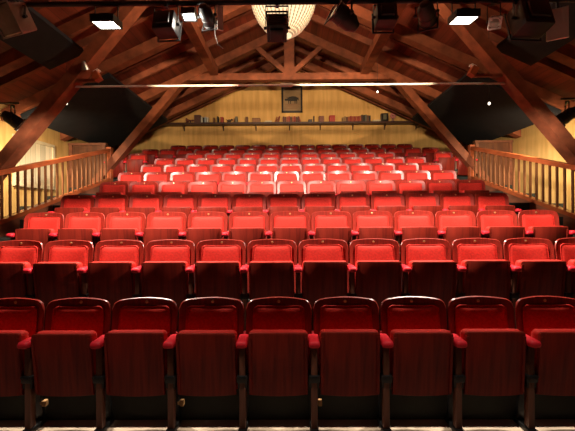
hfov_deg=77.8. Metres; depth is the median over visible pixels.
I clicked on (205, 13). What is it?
stage light
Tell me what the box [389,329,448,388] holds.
seat cushion
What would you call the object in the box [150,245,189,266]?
cushion
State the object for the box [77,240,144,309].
seat
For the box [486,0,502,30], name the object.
stage light
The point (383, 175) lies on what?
cushion
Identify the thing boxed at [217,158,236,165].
seat
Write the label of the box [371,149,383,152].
cushion
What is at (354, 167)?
cushion
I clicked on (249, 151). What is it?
cushion
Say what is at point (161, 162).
cushion
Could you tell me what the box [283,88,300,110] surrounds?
print
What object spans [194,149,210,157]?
seat
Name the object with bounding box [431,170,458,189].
seat
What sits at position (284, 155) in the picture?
cushion
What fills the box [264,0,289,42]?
stage light
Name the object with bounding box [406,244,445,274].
cushion
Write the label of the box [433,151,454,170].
seat
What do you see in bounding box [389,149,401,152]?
cushion
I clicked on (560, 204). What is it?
floor
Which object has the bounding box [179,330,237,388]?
seat cushion
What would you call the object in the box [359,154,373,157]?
cushion
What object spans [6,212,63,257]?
seat
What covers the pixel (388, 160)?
cushion
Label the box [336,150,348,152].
cushion
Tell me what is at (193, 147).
seat
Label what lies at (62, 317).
cushion
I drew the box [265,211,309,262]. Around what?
seat
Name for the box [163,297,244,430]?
seat
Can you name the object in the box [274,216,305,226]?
cushion
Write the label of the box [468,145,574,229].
stair railing
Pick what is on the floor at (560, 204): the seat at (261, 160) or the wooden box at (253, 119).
the seat at (261, 160)
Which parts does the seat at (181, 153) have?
seat, backrest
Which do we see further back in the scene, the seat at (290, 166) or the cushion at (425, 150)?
the cushion at (425, 150)
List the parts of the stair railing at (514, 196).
newel post, handrail, rail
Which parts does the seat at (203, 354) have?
seat, backrest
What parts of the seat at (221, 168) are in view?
backrest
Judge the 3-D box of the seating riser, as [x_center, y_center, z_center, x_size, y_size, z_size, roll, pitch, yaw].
[0.029,1.328,3.067,11.700,0.384,0.835,0,0,0]
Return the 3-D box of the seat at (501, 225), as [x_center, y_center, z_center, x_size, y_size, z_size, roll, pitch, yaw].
[2.508,0.384,4.221,0.545,0.905,0.285,0,0,-3]
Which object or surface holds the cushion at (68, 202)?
on the seat at (69, 203)
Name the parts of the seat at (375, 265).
seat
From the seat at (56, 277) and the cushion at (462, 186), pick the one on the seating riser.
the seat at (56, 277)
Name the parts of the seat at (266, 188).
seat, backrest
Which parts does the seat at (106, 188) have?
seat, backrest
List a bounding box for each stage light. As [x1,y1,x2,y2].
[0,0,36,38]
[0,102,25,131]
[152,1,182,42]
[197,0,216,31]
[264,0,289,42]
[324,0,359,32]
[371,0,398,33]
[414,0,438,32]
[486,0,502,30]
[503,0,554,41]
[555,98,574,126]
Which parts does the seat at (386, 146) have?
backrest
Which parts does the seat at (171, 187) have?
seat, backrest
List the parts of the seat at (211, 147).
backrest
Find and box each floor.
[0,235,574,241]
[0,419,574,430]
[20,192,562,209]
[20,217,562,228]
[44,299,448,330]
[47,185,534,199]
[53,203,528,212]
[69,175,511,191]
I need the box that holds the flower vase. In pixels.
[390,113,395,120]
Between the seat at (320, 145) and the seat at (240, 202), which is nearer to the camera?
the seat at (240, 202)
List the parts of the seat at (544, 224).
backrest, seat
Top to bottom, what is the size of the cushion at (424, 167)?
0.453 m
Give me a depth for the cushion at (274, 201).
5.16 m
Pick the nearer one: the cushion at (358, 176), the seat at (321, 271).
the seat at (321, 271)
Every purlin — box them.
[172,6,217,74]
[361,4,406,73]
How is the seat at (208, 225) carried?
on the floor at (249, 299)
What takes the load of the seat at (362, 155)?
on the floor at (533, 194)
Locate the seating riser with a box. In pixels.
[0,380,574,419]
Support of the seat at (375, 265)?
on the seating riser
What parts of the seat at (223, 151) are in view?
backrest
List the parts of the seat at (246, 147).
backrest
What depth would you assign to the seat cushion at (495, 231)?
4.10 m
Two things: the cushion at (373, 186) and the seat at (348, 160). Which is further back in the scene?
the seat at (348, 160)
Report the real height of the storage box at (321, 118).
0.200 m
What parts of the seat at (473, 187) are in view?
backrest, seat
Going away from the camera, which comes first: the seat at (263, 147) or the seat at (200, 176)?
the seat at (200, 176)
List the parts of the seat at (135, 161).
seat, backrest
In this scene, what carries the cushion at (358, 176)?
on the seat at (365, 176)
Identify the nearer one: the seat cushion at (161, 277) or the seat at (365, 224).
the seat cushion at (161, 277)
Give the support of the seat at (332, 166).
on the floor at (524, 206)
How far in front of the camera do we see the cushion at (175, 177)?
6.84 m
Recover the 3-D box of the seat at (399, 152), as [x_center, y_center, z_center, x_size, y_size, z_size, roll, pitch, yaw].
[3.053,-1.492,10.060,0.531,0.900,0.292,0,0,0]
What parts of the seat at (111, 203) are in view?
seat, backrest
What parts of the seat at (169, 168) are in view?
backrest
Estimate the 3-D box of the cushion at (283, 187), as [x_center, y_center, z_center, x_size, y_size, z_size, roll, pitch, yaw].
[0.070,-0.309,5.968,0.403,0.453,0.118,0,0,0]
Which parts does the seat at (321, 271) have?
seat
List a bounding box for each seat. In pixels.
[0,240,43,297]
[0,298,44,396]
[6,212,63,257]
[17,297,110,430]
[22,240,93,330]
[48,195,93,226]
[49,212,104,261]
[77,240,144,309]
[83,194,128,226]
[90,297,177,430]
[92,182,128,206]
[92,212,145,254]
[104,155,127,176]
[115,172,142,191]
[119,194,162,225]
[123,153,147,171]
[126,182,157,206]
[131,239,194,309]
[135,212,186,261]
[141,164,162,180]
[142,149,158,163]
[142,172,168,190]
[154,158,174,171]
[155,149,175,158]
[155,194,196,227]
[156,181,187,203]
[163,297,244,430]
[164,164,185,180]
[168,172,194,191]
[170,145,185,153]
[173,149,193,160]
[175,158,194,171]
[178,211,227,262]
[185,239,245,299]
[186,145,201,149]
[186,153,203,163]
[187,164,209,180]
[187,181,216,206]
[191,194,231,227]
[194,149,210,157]
[196,158,215,171]
[196,172,220,193]
[203,145,217,152]
[205,153,222,163]
[210,164,232,181]
[212,149,228,157]
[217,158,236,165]
[217,171,246,184]
[218,181,246,197]
[219,145,234,149]
[222,211,268,263]
[224,153,241,163]
[227,194,265,230]
[229,149,245,157]
[233,164,255,182]
[235,145,250,150]
[236,297,311,430]
[238,158,257,165]
[240,239,296,330]
[243,153,260,163]
[246,148,263,157]
[246,171,272,184]
[247,181,275,209]
[251,145,266,149]
[256,164,278,180]
[259,158,278,164]
[262,152,280,159]
[263,193,300,230]
[264,148,280,154]
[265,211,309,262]
[267,145,282,149]
[274,171,298,193]
[277,181,305,197]
[279,157,299,170]
[280,163,301,180]
[281,148,298,153]
[281,152,299,158]
[283,145,298,149]
[294,239,348,308]
[299,148,315,154]
[299,193,334,229]
[300,145,314,147]
[300,152,318,159]
[300,157,320,170]
[300,171,325,193]
[303,163,325,172]
[307,180,335,208]
[308,211,351,262]
[308,296,381,430]
[316,144,331,149]
[316,148,333,153]
[319,152,337,159]
[321,157,341,165]
[325,163,348,173]
[326,171,351,193]
[332,144,347,149]
[334,148,350,153]
[334,193,369,229]
[335,180,365,196]
[338,152,356,158]
[342,157,362,165]
[347,238,401,309]
[348,144,363,151]
[349,163,371,173]
[351,211,393,240]
[352,148,368,153]
[352,171,377,193]
[357,152,375,158]
[363,157,383,170]
[364,144,379,148]
[366,180,396,208]
[369,148,385,153]
[370,193,406,226]
[373,163,395,172]
[376,152,394,158]
[377,296,453,430]
[378,170,404,184]
[381,144,395,151]
[384,157,404,168]
[387,148,404,157]
[394,210,437,260]
[396,163,418,178]
[396,180,427,201]
[397,144,412,148]
[400,238,456,308]
[404,147,422,158]
[404,170,431,188]
[405,157,425,164]
[405,193,442,225]
[419,163,441,178]
[422,147,438,162]
[426,180,458,205]
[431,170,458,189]
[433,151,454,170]
[435,210,480,259]
[440,192,478,225]
[445,296,525,430]
[452,238,510,299]
[453,151,476,176]
[456,180,489,204]
[474,192,521,222]
[476,210,524,259]
[503,238,566,328]
[513,296,574,430]
[518,210,574,255]
[554,237,574,298]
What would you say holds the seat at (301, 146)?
on the floor
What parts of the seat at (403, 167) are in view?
backrest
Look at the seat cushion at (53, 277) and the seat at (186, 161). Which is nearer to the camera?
the seat cushion at (53, 277)
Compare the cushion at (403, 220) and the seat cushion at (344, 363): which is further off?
the cushion at (403, 220)
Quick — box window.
[12,134,55,189]
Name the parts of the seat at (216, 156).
backrest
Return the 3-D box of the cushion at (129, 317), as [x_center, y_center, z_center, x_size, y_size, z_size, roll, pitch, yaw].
[-1.065,0.903,2.636,0.403,0.453,0.118,0,0,0]
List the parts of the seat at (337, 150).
backrest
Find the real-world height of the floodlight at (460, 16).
0.188 m
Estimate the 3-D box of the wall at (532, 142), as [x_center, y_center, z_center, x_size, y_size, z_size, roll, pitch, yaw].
[5.944,-0.426,5.108,0.120,3.829,13.500,0,0,0]
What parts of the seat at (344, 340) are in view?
backrest, seat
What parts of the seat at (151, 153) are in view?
backrest, seat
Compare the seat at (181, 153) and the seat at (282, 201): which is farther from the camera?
the seat at (181, 153)
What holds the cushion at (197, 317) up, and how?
on the seat at (203, 354)
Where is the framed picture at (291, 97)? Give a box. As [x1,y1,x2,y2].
[281,86,302,112]
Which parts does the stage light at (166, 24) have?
gel frame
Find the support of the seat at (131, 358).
on the floor at (467, 424)
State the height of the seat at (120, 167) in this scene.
0.905 m
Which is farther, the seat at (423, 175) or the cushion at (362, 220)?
the seat at (423, 175)
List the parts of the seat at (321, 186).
seat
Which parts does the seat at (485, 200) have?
backrest, seat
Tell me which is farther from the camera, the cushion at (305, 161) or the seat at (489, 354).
the cushion at (305, 161)
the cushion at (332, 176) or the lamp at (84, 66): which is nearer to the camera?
the lamp at (84, 66)
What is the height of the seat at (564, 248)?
0.905 m
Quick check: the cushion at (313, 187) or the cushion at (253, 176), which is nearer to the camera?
the cushion at (313, 187)
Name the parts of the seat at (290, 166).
backrest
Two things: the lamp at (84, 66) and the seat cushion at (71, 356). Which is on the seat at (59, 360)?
the seat cushion at (71, 356)
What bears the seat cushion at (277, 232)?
on the seat at (288, 225)
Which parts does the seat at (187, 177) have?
backrest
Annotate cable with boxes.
[215,5,222,48]
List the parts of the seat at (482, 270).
backrest, seat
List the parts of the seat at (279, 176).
backrest, seat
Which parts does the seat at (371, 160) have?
backrest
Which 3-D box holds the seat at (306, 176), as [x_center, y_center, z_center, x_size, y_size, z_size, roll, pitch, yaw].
[0.462,-0.409,6.741,0.545,0.905,0.285,0,0,-3]
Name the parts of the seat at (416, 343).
backrest, seat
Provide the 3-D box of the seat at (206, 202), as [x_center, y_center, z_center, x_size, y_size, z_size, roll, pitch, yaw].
[-1.077,0.135,5.081,0.544,0.905,0.286,0,0,-2]
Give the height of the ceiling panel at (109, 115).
0.927 m
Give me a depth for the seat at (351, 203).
5.15 m
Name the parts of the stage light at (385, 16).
gel frame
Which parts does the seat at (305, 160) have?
backrest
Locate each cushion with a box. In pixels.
[0,246,37,266]
[0,262,30,293]
[0,306,36,336]
[0,330,28,374]
[28,217,59,232]
[37,330,96,374]
[38,262,82,293]
[48,246,87,266]
[51,306,103,337]
[63,228,96,247]
[64,198,90,210]
[69,217,100,232]
[94,261,135,293]
[98,198,124,210]
[99,245,138,266]
[102,185,124,194]
[104,228,137,240]
[108,330,167,389]
[110,216,140,231]
[118,306,169,336]
[121,175,140,181]
[131,155,144,160]
[132,185,154,193]
[132,198,158,210]
[143,167,160,171]
[144,151,156,155]
[145,261,188,293]
[146,174,166,181]
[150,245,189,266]
[151,216,181,231]
[156,160,171,164]
[161,151,173,155]
[161,184,183,193]
[166,167,183,171]
[167,198,193,209]
[172,174,192,181]
[177,160,192,164]
[178,151,191,153]
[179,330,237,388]
[185,305,237,358]
[188,155,201,158]
[189,166,206,171]
[191,184,213,193]
[192,216,223,238]
[196,150,208,153]
[198,160,213,164]
[198,174,218,182]
[198,261,240,299]
[201,197,227,209]
[201,245,240,266]
[207,155,220,158]
[212,166,229,171]
[213,150,226,153]
[219,160,234,164]
[221,184,243,192]
[225,174,244,181]
[226,155,239,158]
[231,150,243,153]
[233,216,264,227]
[236,166,252,170]
[236,197,262,206]
[240,160,255,164]
[245,155,258,158]
[248,150,261,153]
[249,330,307,334]
[250,184,272,190]
[251,174,270,179]
[251,261,293,296]
[252,245,291,260]
[253,305,304,329]
[259,166,276,170]
[261,160,276,163]
[264,154,278,158]
[266,150,278,152]
[270,197,296,205]
[272,227,305,238]
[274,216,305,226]
[277,174,296,179]
[280,184,302,190]
[282,159,297,163]
[282,166,299,170]
[283,150,296,152]
[283,154,297,157]
[302,154,316,157]
[302,261,345,298]
[303,159,318,163]
[303,174,322,179]
[303,245,342,261]
[305,166,322,170]
[305,197,331,205]
[310,184,332,190]
[315,215,346,227]
[315,227,340,238]
[318,150,331,153]
[319,329,377,388]
[320,305,372,330]
[321,154,335,157]
[324,159,339,163]
[328,165,345,170]
[329,173,348,179]
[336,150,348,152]
[340,154,354,157]
[340,183,362,191]
[340,197,365,206]
[345,159,360,163]
[352,165,369,170]
[353,149,366,152]
[355,173,374,179]
[355,244,394,266]
[355,260,397,293]
[357,215,388,228]
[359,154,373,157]
[366,159,381,163]
[370,183,392,191]
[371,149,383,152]
[374,197,400,208]
[375,165,392,170]
[378,154,392,157]
[381,173,400,179]
[387,159,402,162]
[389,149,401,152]
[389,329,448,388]
[398,165,415,170]
[398,215,429,230]
[399,183,422,192]
[406,149,419,153]
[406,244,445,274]
[407,173,427,179]
[408,159,423,162]
[408,260,451,292]
[409,196,435,208]
[422,165,439,169]
[424,149,436,153]
[429,183,451,192]
[434,173,453,179]
[436,153,450,158]
[439,215,471,230]
[442,226,476,238]
[444,196,470,208]
[455,304,508,336]
[457,244,497,264]
[459,183,481,192]
[460,329,519,388]
[461,260,505,292]
[478,196,505,208]
[481,214,513,230]
[485,226,520,237]
[509,244,549,264]
[515,260,560,292]
[522,214,554,229]
[522,304,574,335]
[531,329,574,373]
[560,243,574,264]
[568,259,574,291]
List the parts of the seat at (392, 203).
backrest, seat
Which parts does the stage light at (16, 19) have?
gel frame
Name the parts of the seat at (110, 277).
seat, backrest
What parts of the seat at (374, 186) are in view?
backrest, seat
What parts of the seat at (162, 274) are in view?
seat, backrest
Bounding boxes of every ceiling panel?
[0,0,83,69]
[20,73,167,146]
[411,72,561,144]
[497,2,574,65]
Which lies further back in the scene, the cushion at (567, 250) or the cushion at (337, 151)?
the cushion at (337, 151)
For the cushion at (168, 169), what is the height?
0.453 m
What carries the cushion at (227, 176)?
on the seat at (232, 175)
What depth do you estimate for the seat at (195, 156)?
9.36 m
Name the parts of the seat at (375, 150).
backrest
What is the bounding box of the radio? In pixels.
[380,113,388,120]
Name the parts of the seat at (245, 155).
backrest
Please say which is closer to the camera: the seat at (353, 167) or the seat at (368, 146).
the seat at (353, 167)
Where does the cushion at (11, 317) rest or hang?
on the seat at (20, 318)
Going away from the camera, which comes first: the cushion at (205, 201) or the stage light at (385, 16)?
the stage light at (385, 16)
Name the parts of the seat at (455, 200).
backrest, seat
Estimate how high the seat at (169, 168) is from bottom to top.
0.900 m
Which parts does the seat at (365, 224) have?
backrest, seat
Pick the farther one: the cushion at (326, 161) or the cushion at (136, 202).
the cushion at (326, 161)
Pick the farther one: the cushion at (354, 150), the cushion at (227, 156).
the cushion at (354, 150)
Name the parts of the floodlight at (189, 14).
glass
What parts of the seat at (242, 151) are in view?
backrest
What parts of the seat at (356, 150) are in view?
backrest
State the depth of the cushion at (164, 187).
6.01 m
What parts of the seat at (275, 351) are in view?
seat, backrest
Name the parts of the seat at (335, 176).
seat, backrest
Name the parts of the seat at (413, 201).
backrest, seat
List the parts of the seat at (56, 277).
seat, backrest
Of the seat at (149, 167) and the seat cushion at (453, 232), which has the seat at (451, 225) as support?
the seat cushion at (453, 232)
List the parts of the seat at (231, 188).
seat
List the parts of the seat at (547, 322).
backrest, seat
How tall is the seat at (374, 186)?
0.905 m
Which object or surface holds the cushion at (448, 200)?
on the seat at (455, 200)
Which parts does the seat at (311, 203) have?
backrest, seat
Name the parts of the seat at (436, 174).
backrest, seat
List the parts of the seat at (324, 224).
backrest, seat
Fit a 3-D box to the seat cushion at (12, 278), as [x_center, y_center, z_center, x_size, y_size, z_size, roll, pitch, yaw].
[-2.650,0.652,3.382,0.418,0.426,0.115,0,0,0]
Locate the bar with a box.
[1,0,574,6]
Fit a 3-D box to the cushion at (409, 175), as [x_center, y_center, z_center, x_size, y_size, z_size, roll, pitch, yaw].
[2.484,-0.590,6.786,0.403,0.453,0.118,0,0,0]
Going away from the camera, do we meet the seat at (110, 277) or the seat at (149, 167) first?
the seat at (110, 277)
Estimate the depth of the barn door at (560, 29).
3.37 m
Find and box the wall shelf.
[160,121,418,130]
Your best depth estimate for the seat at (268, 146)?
11.01 m
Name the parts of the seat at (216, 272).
seat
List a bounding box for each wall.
[0,104,114,215]
[68,143,107,187]
[115,71,464,158]
[465,101,574,209]
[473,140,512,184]
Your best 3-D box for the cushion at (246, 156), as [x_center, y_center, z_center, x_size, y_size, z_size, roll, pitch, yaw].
[-0.927,-1.376,9.315,0.403,0.453,0.118,0,0,0]
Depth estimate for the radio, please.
11.66 m
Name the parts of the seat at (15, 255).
seat, backrest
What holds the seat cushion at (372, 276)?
on the seat at (375, 265)
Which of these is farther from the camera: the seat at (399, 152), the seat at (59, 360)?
the seat at (399, 152)
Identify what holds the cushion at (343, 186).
on the seat at (347, 186)
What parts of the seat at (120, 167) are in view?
seat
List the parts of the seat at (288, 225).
seat, backrest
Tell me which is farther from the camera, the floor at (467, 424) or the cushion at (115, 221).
the cushion at (115, 221)
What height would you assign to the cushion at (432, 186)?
0.453 m
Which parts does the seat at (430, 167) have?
backrest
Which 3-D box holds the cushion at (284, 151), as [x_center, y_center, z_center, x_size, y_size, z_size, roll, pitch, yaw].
[0.072,-1.649,10.143,0.403,0.453,0.118,0,0,0]
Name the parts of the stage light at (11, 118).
wall arm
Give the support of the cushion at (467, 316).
on the seat at (489, 354)
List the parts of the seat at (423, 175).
backrest, seat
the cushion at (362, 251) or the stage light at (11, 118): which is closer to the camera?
the cushion at (362, 251)
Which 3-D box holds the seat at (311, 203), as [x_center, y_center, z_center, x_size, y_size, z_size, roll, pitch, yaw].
[0.423,0.127,5.072,0.546,0.905,0.284,0,0,-3]
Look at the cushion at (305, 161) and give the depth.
8.50 m
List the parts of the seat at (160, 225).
seat, backrest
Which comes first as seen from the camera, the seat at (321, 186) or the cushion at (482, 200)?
the cushion at (482, 200)
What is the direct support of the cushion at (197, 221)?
on the seat at (208, 225)
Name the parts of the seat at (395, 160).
backrest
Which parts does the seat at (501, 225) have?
backrest, seat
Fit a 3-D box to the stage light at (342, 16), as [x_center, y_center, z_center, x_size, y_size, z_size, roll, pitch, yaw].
[0.539,-1.909,3.392,0.318,0.276,0.263,0,0,-23]
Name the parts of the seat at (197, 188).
seat, backrest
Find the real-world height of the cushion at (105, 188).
0.453 m
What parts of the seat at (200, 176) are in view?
backrest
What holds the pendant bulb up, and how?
hanging from the ceiling
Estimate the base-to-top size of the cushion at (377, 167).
0.453 m
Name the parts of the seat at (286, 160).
backrest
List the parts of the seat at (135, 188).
seat, backrest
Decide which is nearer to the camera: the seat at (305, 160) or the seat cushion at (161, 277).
the seat cushion at (161, 277)
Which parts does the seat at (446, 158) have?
backrest, seat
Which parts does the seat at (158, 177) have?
seat, backrest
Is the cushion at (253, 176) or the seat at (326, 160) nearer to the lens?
the cushion at (253, 176)
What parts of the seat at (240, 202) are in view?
seat, backrest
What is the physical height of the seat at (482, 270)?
0.900 m
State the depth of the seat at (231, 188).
6.00 m
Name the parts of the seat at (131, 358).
seat, backrest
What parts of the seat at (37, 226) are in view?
seat, backrest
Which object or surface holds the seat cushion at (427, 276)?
on the seat at (428, 269)
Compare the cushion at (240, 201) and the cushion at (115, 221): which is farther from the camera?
the cushion at (240, 201)
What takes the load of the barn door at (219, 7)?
hanging from the bar
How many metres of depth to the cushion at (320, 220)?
4.32 m
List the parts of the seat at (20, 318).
seat, backrest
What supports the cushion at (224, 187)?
on the seat at (231, 188)
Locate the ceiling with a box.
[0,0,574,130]
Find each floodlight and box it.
[89,5,122,29]
[181,4,197,21]
[447,2,480,24]
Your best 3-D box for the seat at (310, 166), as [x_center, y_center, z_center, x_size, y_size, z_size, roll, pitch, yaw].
[0.554,-0.675,7.572,0.531,0.900,0.292,0,0,0]
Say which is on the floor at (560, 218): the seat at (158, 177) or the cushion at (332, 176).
the seat at (158, 177)
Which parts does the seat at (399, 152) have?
backrest, seat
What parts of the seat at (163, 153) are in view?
seat, backrest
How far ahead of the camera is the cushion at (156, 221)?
4.33 m
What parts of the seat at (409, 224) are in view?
backrest, seat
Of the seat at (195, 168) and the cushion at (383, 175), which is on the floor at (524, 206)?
the seat at (195, 168)
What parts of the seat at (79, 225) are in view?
seat, backrest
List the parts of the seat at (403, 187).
backrest, seat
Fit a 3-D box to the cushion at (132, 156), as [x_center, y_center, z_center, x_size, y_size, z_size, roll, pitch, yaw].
[-3.927,-1.360,9.336,0.403,0.453,0.118,0,0,0]
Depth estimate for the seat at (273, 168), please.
7.67 m
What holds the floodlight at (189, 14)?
hanging from the bar
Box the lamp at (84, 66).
[81,60,89,69]
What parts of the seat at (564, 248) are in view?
backrest, seat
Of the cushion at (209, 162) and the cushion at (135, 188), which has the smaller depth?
the cushion at (135, 188)
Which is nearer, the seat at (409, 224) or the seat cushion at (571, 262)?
the seat cushion at (571, 262)
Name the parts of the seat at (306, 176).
seat, backrest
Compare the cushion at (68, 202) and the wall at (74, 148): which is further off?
the wall at (74, 148)
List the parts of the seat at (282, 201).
seat, backrest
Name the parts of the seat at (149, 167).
backrest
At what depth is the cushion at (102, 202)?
5.18 m
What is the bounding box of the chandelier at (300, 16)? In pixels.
[251,5,314,39]
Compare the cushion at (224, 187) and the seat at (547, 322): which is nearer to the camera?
the seat at (547, 322)
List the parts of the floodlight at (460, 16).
glass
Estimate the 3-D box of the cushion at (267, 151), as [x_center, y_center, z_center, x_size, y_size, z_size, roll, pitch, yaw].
[-0.428,-1.646,10.147,0.403,0.453,0.118,0,0,0]
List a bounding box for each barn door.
[217,4,222,30]
[546,1,568,41]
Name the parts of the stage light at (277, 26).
gel frame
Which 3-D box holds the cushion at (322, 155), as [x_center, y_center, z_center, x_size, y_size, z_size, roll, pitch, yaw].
[1.073,-1.386,9.301,0.403,0.453,0.118,0,0,0]
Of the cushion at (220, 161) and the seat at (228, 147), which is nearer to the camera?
the cushion at (220, 161)
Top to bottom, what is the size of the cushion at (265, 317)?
0.453 m
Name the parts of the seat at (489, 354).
backrest, seat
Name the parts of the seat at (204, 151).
backrest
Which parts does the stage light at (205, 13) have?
gel frame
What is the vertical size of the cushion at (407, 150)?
0.453 m
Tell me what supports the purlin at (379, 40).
attached to the roof truss at (475, 39)
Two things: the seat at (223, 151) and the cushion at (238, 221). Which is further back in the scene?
the seat at (223, 151)
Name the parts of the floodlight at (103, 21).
glass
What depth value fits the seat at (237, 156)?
9.35 m
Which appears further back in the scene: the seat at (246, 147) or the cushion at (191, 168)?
the seat at (246, 147)
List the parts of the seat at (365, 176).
backrest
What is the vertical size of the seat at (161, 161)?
0.905 m
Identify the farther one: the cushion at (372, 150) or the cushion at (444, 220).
the cushion at (372, 150)
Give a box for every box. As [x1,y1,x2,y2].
[194,115,200,121]
[252,118,260,121]
[319,116,323,121]
[329,115,334,120]
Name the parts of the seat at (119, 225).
seat, backrest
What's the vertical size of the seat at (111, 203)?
0.905 m
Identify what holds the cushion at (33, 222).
on the seat at (37, 226)
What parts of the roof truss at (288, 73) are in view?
king post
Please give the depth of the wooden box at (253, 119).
11.68 m
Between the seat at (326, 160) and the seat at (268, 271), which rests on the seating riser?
the seat at (268, 271)
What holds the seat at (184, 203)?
on the floor
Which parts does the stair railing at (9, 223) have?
handrail, rail, newel post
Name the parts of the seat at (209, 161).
backrest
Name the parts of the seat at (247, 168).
backrest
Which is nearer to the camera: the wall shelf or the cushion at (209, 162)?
the cushion at (209, 162)
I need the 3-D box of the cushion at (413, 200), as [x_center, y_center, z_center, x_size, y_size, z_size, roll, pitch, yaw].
[1.945,-0.051,5.120,0.403,0.453,0.118,0,0,0]
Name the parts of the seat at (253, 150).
backrest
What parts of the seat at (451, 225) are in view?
backrest, seat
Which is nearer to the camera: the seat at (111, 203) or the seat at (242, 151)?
the seat at (111, 203)
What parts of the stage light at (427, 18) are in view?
gel frame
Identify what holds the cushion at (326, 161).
on the seat at (326, 160)
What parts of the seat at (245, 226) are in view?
seat, backrest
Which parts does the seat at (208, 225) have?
seat, backrest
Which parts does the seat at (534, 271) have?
backrest, seat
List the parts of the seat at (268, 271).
seat, backrest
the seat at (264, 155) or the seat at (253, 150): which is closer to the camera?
the seat at (264, 155)
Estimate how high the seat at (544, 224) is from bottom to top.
0.905 m
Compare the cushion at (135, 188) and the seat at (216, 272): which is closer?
the seat at (216, 272)
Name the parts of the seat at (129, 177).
seat, backrest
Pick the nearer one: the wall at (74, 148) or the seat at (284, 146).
the wall at (74, 148)
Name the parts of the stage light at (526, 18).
gel frame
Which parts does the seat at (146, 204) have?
seat, backrest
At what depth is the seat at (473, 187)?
5.97 m
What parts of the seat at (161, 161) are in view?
backrest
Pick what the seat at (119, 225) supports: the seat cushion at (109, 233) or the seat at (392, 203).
the seat cushion at (109, 233)
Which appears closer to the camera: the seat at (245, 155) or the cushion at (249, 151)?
the seat at (245, 155)
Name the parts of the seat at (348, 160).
backrest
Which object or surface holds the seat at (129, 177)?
on the floor at (560, 218)
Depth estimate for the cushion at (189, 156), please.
9.35 m
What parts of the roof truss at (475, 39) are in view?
arm, wooden bracket, tie rod, wooden bracket, arm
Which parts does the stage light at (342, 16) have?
gel frame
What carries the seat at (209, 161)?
on the floor at (560, 204)
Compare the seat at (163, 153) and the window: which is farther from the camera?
the seat at (163, 153)
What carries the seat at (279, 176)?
on the floor at (560, 218)
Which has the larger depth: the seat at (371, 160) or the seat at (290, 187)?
the seat at (371, 160)
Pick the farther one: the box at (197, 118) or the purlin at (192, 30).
the box at (197, 118)
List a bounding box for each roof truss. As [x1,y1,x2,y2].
[0,0,574,180]
[1,4,574,121]
[60,30,520,182]
[162,55,417,119]
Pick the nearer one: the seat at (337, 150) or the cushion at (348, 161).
the cushion at (348, 161)
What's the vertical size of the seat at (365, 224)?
0.900 m
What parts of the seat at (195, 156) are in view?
backrest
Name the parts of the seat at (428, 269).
backrest, seat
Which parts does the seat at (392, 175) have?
backrest, seat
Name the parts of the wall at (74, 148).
cap rail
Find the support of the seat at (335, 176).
on the floor at (560, 218)
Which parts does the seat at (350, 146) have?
backrest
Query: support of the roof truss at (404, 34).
attached to the wall at (49, 136)
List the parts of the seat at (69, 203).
seat, backrest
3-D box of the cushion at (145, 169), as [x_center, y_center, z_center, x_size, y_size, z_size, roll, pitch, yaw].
[-2.926,-0.829,7.659,0.403,0.453,0.118,0,0,0]
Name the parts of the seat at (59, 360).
seat, backrest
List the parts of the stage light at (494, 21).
gel frame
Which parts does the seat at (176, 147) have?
backrest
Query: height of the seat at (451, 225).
0.900 m
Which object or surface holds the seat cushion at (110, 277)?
on the seat at (110, 277)
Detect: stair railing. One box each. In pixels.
[0,147,112,236]
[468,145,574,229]
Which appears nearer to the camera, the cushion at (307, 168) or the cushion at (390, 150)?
the cushion at (307, 168)
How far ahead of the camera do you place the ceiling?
8.13 m
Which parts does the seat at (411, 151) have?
backrest, seat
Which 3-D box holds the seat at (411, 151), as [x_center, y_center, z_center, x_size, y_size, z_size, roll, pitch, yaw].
[3.549,-1.497,10.061,0.548,0.905,0.282,0,0,-4]
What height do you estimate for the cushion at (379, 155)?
0.453 m
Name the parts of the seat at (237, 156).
backrest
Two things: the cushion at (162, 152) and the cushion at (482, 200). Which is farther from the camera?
the cushion at (162, 152)
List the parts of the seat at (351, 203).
backrest, seat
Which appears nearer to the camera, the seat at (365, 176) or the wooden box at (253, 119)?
the seat at (365, 176)
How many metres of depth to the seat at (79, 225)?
4.33 m
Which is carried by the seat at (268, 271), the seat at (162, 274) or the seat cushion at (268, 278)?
the seat cushion at (268, 278)
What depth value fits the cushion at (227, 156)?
9.35 m
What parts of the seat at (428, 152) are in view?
seat, backrest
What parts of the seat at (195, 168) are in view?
backrest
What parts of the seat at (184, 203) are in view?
seat, backrest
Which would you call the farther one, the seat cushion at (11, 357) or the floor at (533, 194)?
the floor at (533, 194)
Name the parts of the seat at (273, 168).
backrest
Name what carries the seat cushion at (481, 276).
on the seat at (482, 270)
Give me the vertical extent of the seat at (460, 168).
0.905 m
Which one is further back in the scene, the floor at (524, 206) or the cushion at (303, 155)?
the cushion at (303, 155)
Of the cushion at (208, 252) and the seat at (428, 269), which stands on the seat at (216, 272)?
the cushion at (208, 252)
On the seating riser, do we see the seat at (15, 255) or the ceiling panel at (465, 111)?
the seat at (15, 255)
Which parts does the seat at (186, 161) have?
backrest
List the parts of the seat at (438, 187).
backrest, seat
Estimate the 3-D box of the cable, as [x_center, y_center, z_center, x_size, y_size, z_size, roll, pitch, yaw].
[-0.657,-1.810,3.415,0.086,0.433,0.028,0,0,0]
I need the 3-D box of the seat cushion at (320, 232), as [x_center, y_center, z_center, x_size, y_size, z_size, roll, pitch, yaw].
[0.531,0.349,4.194,0.418,0.426,0.115,0,0,0]

